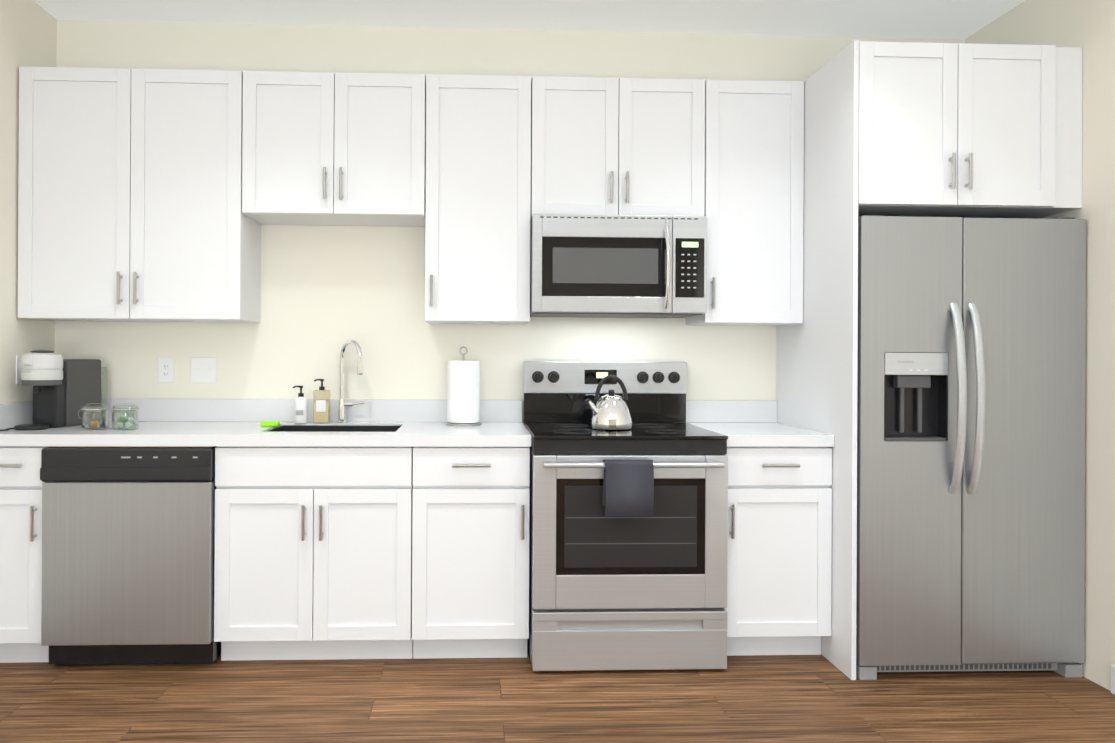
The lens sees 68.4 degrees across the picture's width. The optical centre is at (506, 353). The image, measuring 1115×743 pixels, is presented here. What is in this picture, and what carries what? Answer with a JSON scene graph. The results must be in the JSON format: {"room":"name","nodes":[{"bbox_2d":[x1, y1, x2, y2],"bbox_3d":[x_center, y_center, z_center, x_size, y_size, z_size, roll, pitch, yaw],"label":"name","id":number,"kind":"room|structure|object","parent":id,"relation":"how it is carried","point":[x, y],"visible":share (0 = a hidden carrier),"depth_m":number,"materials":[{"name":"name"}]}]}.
{"room":"kitchen","nodes":[
{"label":"kitchen","id":0,"kind":"room"},
{"bbox_2d":[0,0,56,403],"bbox_3d":[-2.004,-0.161,0.461,0.120,2.760,6.600,0,0,-2],"label":"wall","id":1,"kind":"structure","parent":0,"point":[28,33],"depth_m":3.42,"materials":[{"name":"white paint"}]},
{"bbox_2d":[16,356,21,383],"bbox_3d":[-2.063,0.070,3.475,0.008,0.118,0.072,0,0,-2],"label":"duplex electrical outlet","id":2,"kind":"object","parent":1,"relation":"attached to","point":[18,370],"visible":0.5,"depth_m":3.45,"materials":[{"name":"white plastic"}]},
{"bbox_2d":[55,20,964,423],"bbox_3d":[0.058,-0.143,3.907,4.520,2.760,0.120,0,0,-2],"label":"wall","id":3,"kind":"structure","parent":0,"point":[327,292],"depth_m":3.82,"materials":[{"name":"white paint"}]},
{"bbox_2d":[18,66,260,322],"bbox_3d":[-1.597,-0.674,3.598,0.925,1.060,0.362,0,0,-2],"label":"upper cabinet","id":4,"kind":"object","parent":3,"relation":"attached to","point":[129,195],"visible":0.98,"depth_m":3.46,"materials":[{"name":"white paint"}]},
{"bbox_2d":[158,357,173,382],"bbox_3d":[-1.573,0.078,3.776,0.072,0.118,0.008,0,0,-2],"label":"duplex electrical outlet","id":5,"kind":"object","parent":3,"relation":"attached to","point":[165,369],"visible":1,"depth_m":3.77,"materials":[{"name":"white plastic"}]},
{"bbox_2d":[191,357,216,382],"bbox_3d":[-1.402,0.079,3.781,0.118,0.118,0.012,0,0,-2],"label":"double light switch","id":6,"kind":"object","parent":3,"relation":"attached to","point":[203,369],"visible":1,"depth_m":3.78,"materials":[{"name":"white plastic"}]},
{"bbox_2d":[242,71,425,226],"bbox_3d":[-0.743,-0.897,3.634,0.773,0.606,0.362,0,0,-2],"label":"upper cabinet","id":7,"kind":"object","parent":3,"relation":"attached to","point":[331,149],"visible":1,"depth_m":3.49,"materials":[{"name":"white paint"}]},
{"bbox_2d":[425,74,530,323],"bbox_3d":[-0.129,-0.666,3.658,0.452,1.060,0.362,0,0,-2],"label":"upper cabinet","id":8,"kind":"object","parent":3,"relation":"attached to","point":[478,199],"visible":1,"depth_m":3.52,"materials":[{"name":"white paint"}]},
{"bbox_2d":[530,76,704,219],"bbox_3d":[0.479,-0.890,3.683,0.754,0.606,0.362,0,0,-2],"label":"upper cabinet","id":9,"kind":"object","parent":3,"relation":"attached to","point":[617,146],"visible":0.79,"depth_m":3.54,"materials":[{"name":"white paint"}]},
{"bbox_2d":[530,214,706,317],"bbox_3d":[0.474,-0.376,3.632,0.744,0.418,0.461,0,0,-2],"label":"microwave","id":10,"kind":"object","parent":9,"relation":"attached to","point":[622,266],"visible":0.98,"depth_m":3.46,"materials":[{"name":"metal"}]},
{"bbox_2d":[686,80,803,325],"bbox_3d":[1.075,-0.660,3.707,0.433,1.060,0.362,0,0,-2],"label":"upper cabinet","id":11,"kind":"object","parent":3,"relation":"attached to","point":[754,167],"visible":0.96,"depth_m":3.57,"materials":[{"name":"white paint"}]},
{"bbox_2d":[858,41,1081,217],"bbox_3d":[1.771,-0.876,3.505,0.894,0.622,0.822,0,0,-2],"label":"upper cabinet","id":12,"kind":"object","parent":3,"relation":"attached to","point":[965,130],"visible":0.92,"depth_m":3.13,"materials":[{"name":"white paint"}]},
{"bbox_2d":[33,0,1024,38],"bbox_3d":[0.201,-1.579,0.553,4.520,0.100,6.840,0,0,-2],"label":"ceiling","id":13,"kind":"structure","parent":0,"point":[949,19],"depth_m":3.68,"materials":[{"name":"white paint"}]},
{"bbox_2d":[0,644,1114,742],"bbox_3d":[0.186,1.281,0.547,4.520,0.100,6.840,0,0,-2],"label":"floor","id":14,"kind":"structure","parent":0,"point":[821,698],"depth_m":2.88,"materials":[{"name":"brown wood"}]},
{"bbox_2d":[0,446,48,662],"bbox_3d":[-1.932,0.792,3.434,0.272,0.868,0.657,0,0,-2],"label":"base cabinet","id":15,"kind":"object","parent":14,"relation":"on","point":[21,482],"visible":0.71,"depth_m":3.15,"materials":[{"name":"white paint"}]},
{"bbox_2d":[40,446,220,664],"bbox_3d":[-1.471,0.796,3.436,0.639,0.864,0.634,0,0,-2],"label":"dishwasher","id":16,"kind":"object","parent":14,"relation":"on","point":[128,543],"visible":0.83,"depth_m":3.13,"materials":[{"name":"silver metal"}]},
{"bbox_2d":[214,446,412,660],"bbox_3d":[-0.767,0.798,3.482,0.761,0.868,0.657,0,0,-2],"label":"base cabinet","id":17,"kind":"object","parent":14,"relation":"on","point":[313,554],"visible":0.98,"depth_m":3.19,"materials":[{"name":"white paint"}]},
{"bbox_2d":[0,399,530,446],"bbox_3d":[-0.991,0.290,3.484,2.152,0.152,0.636,0,0,-2],"label":"countertop","id":18,"kind":"structure","parent":17,"relation":"on","point":[195,422],"depth_m":3.45,"materials":[{"name":"white stone"}]},
{"bbox_2d":[0,350,106,430],"bbox_3d":[-1.920,0.150,3.470,0.154,0.323,0.522,0,0,8],"label":"coffee machine","id":19,"kind":"object","parent":18,"relation":"on","point":[65,391],"visible":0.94,"depth_m":3.42,"materials":[{"name":"grey plastic"}]},
{"bbox_2d":[78,403,108,429],"bbox_3d":[-1.700,0.260,3.370,0.118,0.105,0.106,0,0,-2],"label":"glass jar","id":20,"kind":"object","parent":18,"relation":"on","point":[94,423],"visible":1,"depth_m":3.35,"materials":[{"name":"clear glass"}]},
{"bbox_2d":[108,403,138,429],"bbox_3d":[-1.576,0.260,3.370,0.118,0.105,0.106,0,0,-2],"label":"glass jar","id":21,"kind":"object","parent":18,"relation":"on","point":[127,425],"visible":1,"depth_m":3.35,"materials":[{"name":"clear glass"}]},
{"bbox_2d":[260,421,279,426],"bbox_3d":[-1.019,0.305,3.525,0.078,0.022,0.045,0,0,-2],"label":"sponge","id":22,"kind":"object","parent":18,"relation":"on","point":[269,423],"visible":1,"depth_m":3.50,"materials":[{"name":"green"}]},
{"bbox_2d":[293,386,307,423],"bbox_3d":[-0.933,0.232,3.696,0.066,0.171,0.061,0,0,-2],"label":"soap dispenser","id":23,"kind":"object","parent":18,"relation":"on","point":[300,409],"visible":1,"depth_m":3.67,"materials":[{"name":"white plastic"}]},
{"bbox_2d":[313,379,330,422],"bbox_3d":[-0.839,0.217,3.710,0.072,0.201,0.045,0,0,-2],"label":"clear soap dispenser","id":24,"kind":"object","parent":18,"relation":"on","point":[321,411],"visible":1,"depth_m":3.69,"materials":[{"name":"beige plastic"}]},
{"bbox_2d":[266,425,400,431],"bbox_3d":[-0.731,0.447,3.499,0.539,0.241,0.377,0,0,-2],"label":"undermount sink","id":25,"kind":"object","parent":18,"relation":"in","point":[310,428],"visible":0.04,"depth_m":3.68,"materials":[{"name":"metal"}]},
{"bbox_2d":[337,339,363,422],"bbox_3d":[-0.708,0.126,3.694,0.136,0.384,0.155,0,0,-2],"label":"faucet","id":26,"kind":"object","parent":18,"relation":"on","point":[343,404],"visible":1,"depth_m":3.73,"materials":[{"name":"silver metal"}]},
{"bbox_2d":[445,347,481,425],"bbox_3d":[-0.195,0.146,3.671,0.164,0.350,0.164,0,0,-2],"label":"paper towel holder","id":27,"kind":"object","parent":18,"relation":"on","point":[463,392],"visible":1,"depth_m":3.60,"materials":[{"name":"white paper"}]},
{"bbox_2d":[412,446,529,658],"bbox_3d":[-0.153,0.801,3.507,0.461,0.868,0.657,0,0,-2],"label":"base cabinet","id":28,"kind":"object","parent":14,"relation":"on","point":[470,548],"visible":0.96,"depth_m":3.22,"materials":[{"name":"white paint"}]},
{"bbox_2d":[523,361,727,670],"bbox_3d":[0.468,0.638,3.461,0.756,1.200,0.742,0,0,-2],"label":"range","id":29,"kind":"object","parent":14,"relation":"on","point":[627,593],"visible":0.98,"depth_m":3.16,"materials":[{"name":"metal"}]},
{"bbox_2d":[585,375,632,429],"bbox_3d":[0.428,0.206,3.456,0.207,0.227,0.178,0,0,-2],"label":"kettle","id":30,"kind":"object","parent":29,"relation":"on","point":[610,411],"visible":1,"depth_m":3.40,"materials":[{"name":"silver metal"}]},
{"bbox_2d":[602,460,653,516],"bbox_3d":[0.460,0.510,3.103,0.189,0.211,0.050,0,0,-2],"label":"towel","id":31,"kind":"object","parent":29,"relation":"hanging from","point":[628,488],"visible":0.88,"depth_m":3.08,"materials":[{"name":"grey fabric"}]},
{"bbox_2d":[724,447,831,655],"bbox_3d":[1.070,0.808,3.556,0.439,0.868,0.657,0,0,-2],"label":"base cabinet","id":32,"kind":"object","parent":14,"relation":"on","point":[779,562],"visible":0.75,"depth_m":3.27,"materials":[{"name":"white paint"}]},
{"bbox_2d":[683,400,833,446],"bbox_3d":[1.071,0.299,3.568,0.444,0.148,0.636,0,0,-2],"label":"countertop","id":33,"kind":"structure","parent":32,"relation":"on","point":[746,423],"depth_m":3.71,"materials":[{"name":"white stone"}]},
{"bbox_2d":[776,40,858,679],"bbox_3d":[1.308,0.027,3.502,0.019,2.432,0.788,0,0,-2],"label":"panel","id":34,"kind":"object","parent":14,"relation":"on","point":[816,366],"visible":0.56,"depth_m":3.27,"materials":[{"name":"white paint"}]},
{"bbox_2d":[856,215,1085,679],"bbox_3d":[1.766,0.359,3.458,0.880,1.772,0.824,0,0,-2],"label":"refrigerator","id":35,"kind":"object","parent":14,"relation":"on","point":[971,370],"visible":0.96,"depth_m":3.12,"materials":[{"name":"metal"}]},
{"bbox_2d":[965,0,1114,690],"bbox_3d":[2.392,-0.138,0.639,0.120,2.760,6.600,0,0,-2],"label":"wall","id":36,"kind":"structure","parent":0,"point":[1087,27],"depth_m":3.10,"materials":[{"name":"white paint"}]},
{"bbox_2d":[1111,664,1114,694],"bbox_3d":[2.337,1.189,0.174,0.014,0.105,5.660,0,0,-2],"label":"baseboard","id":37,"kind":"structure","parent":36,"relation":"attached to","point":[1112,678],"depth_m":2.99,"materials":[{"name":"white"}]}
]}

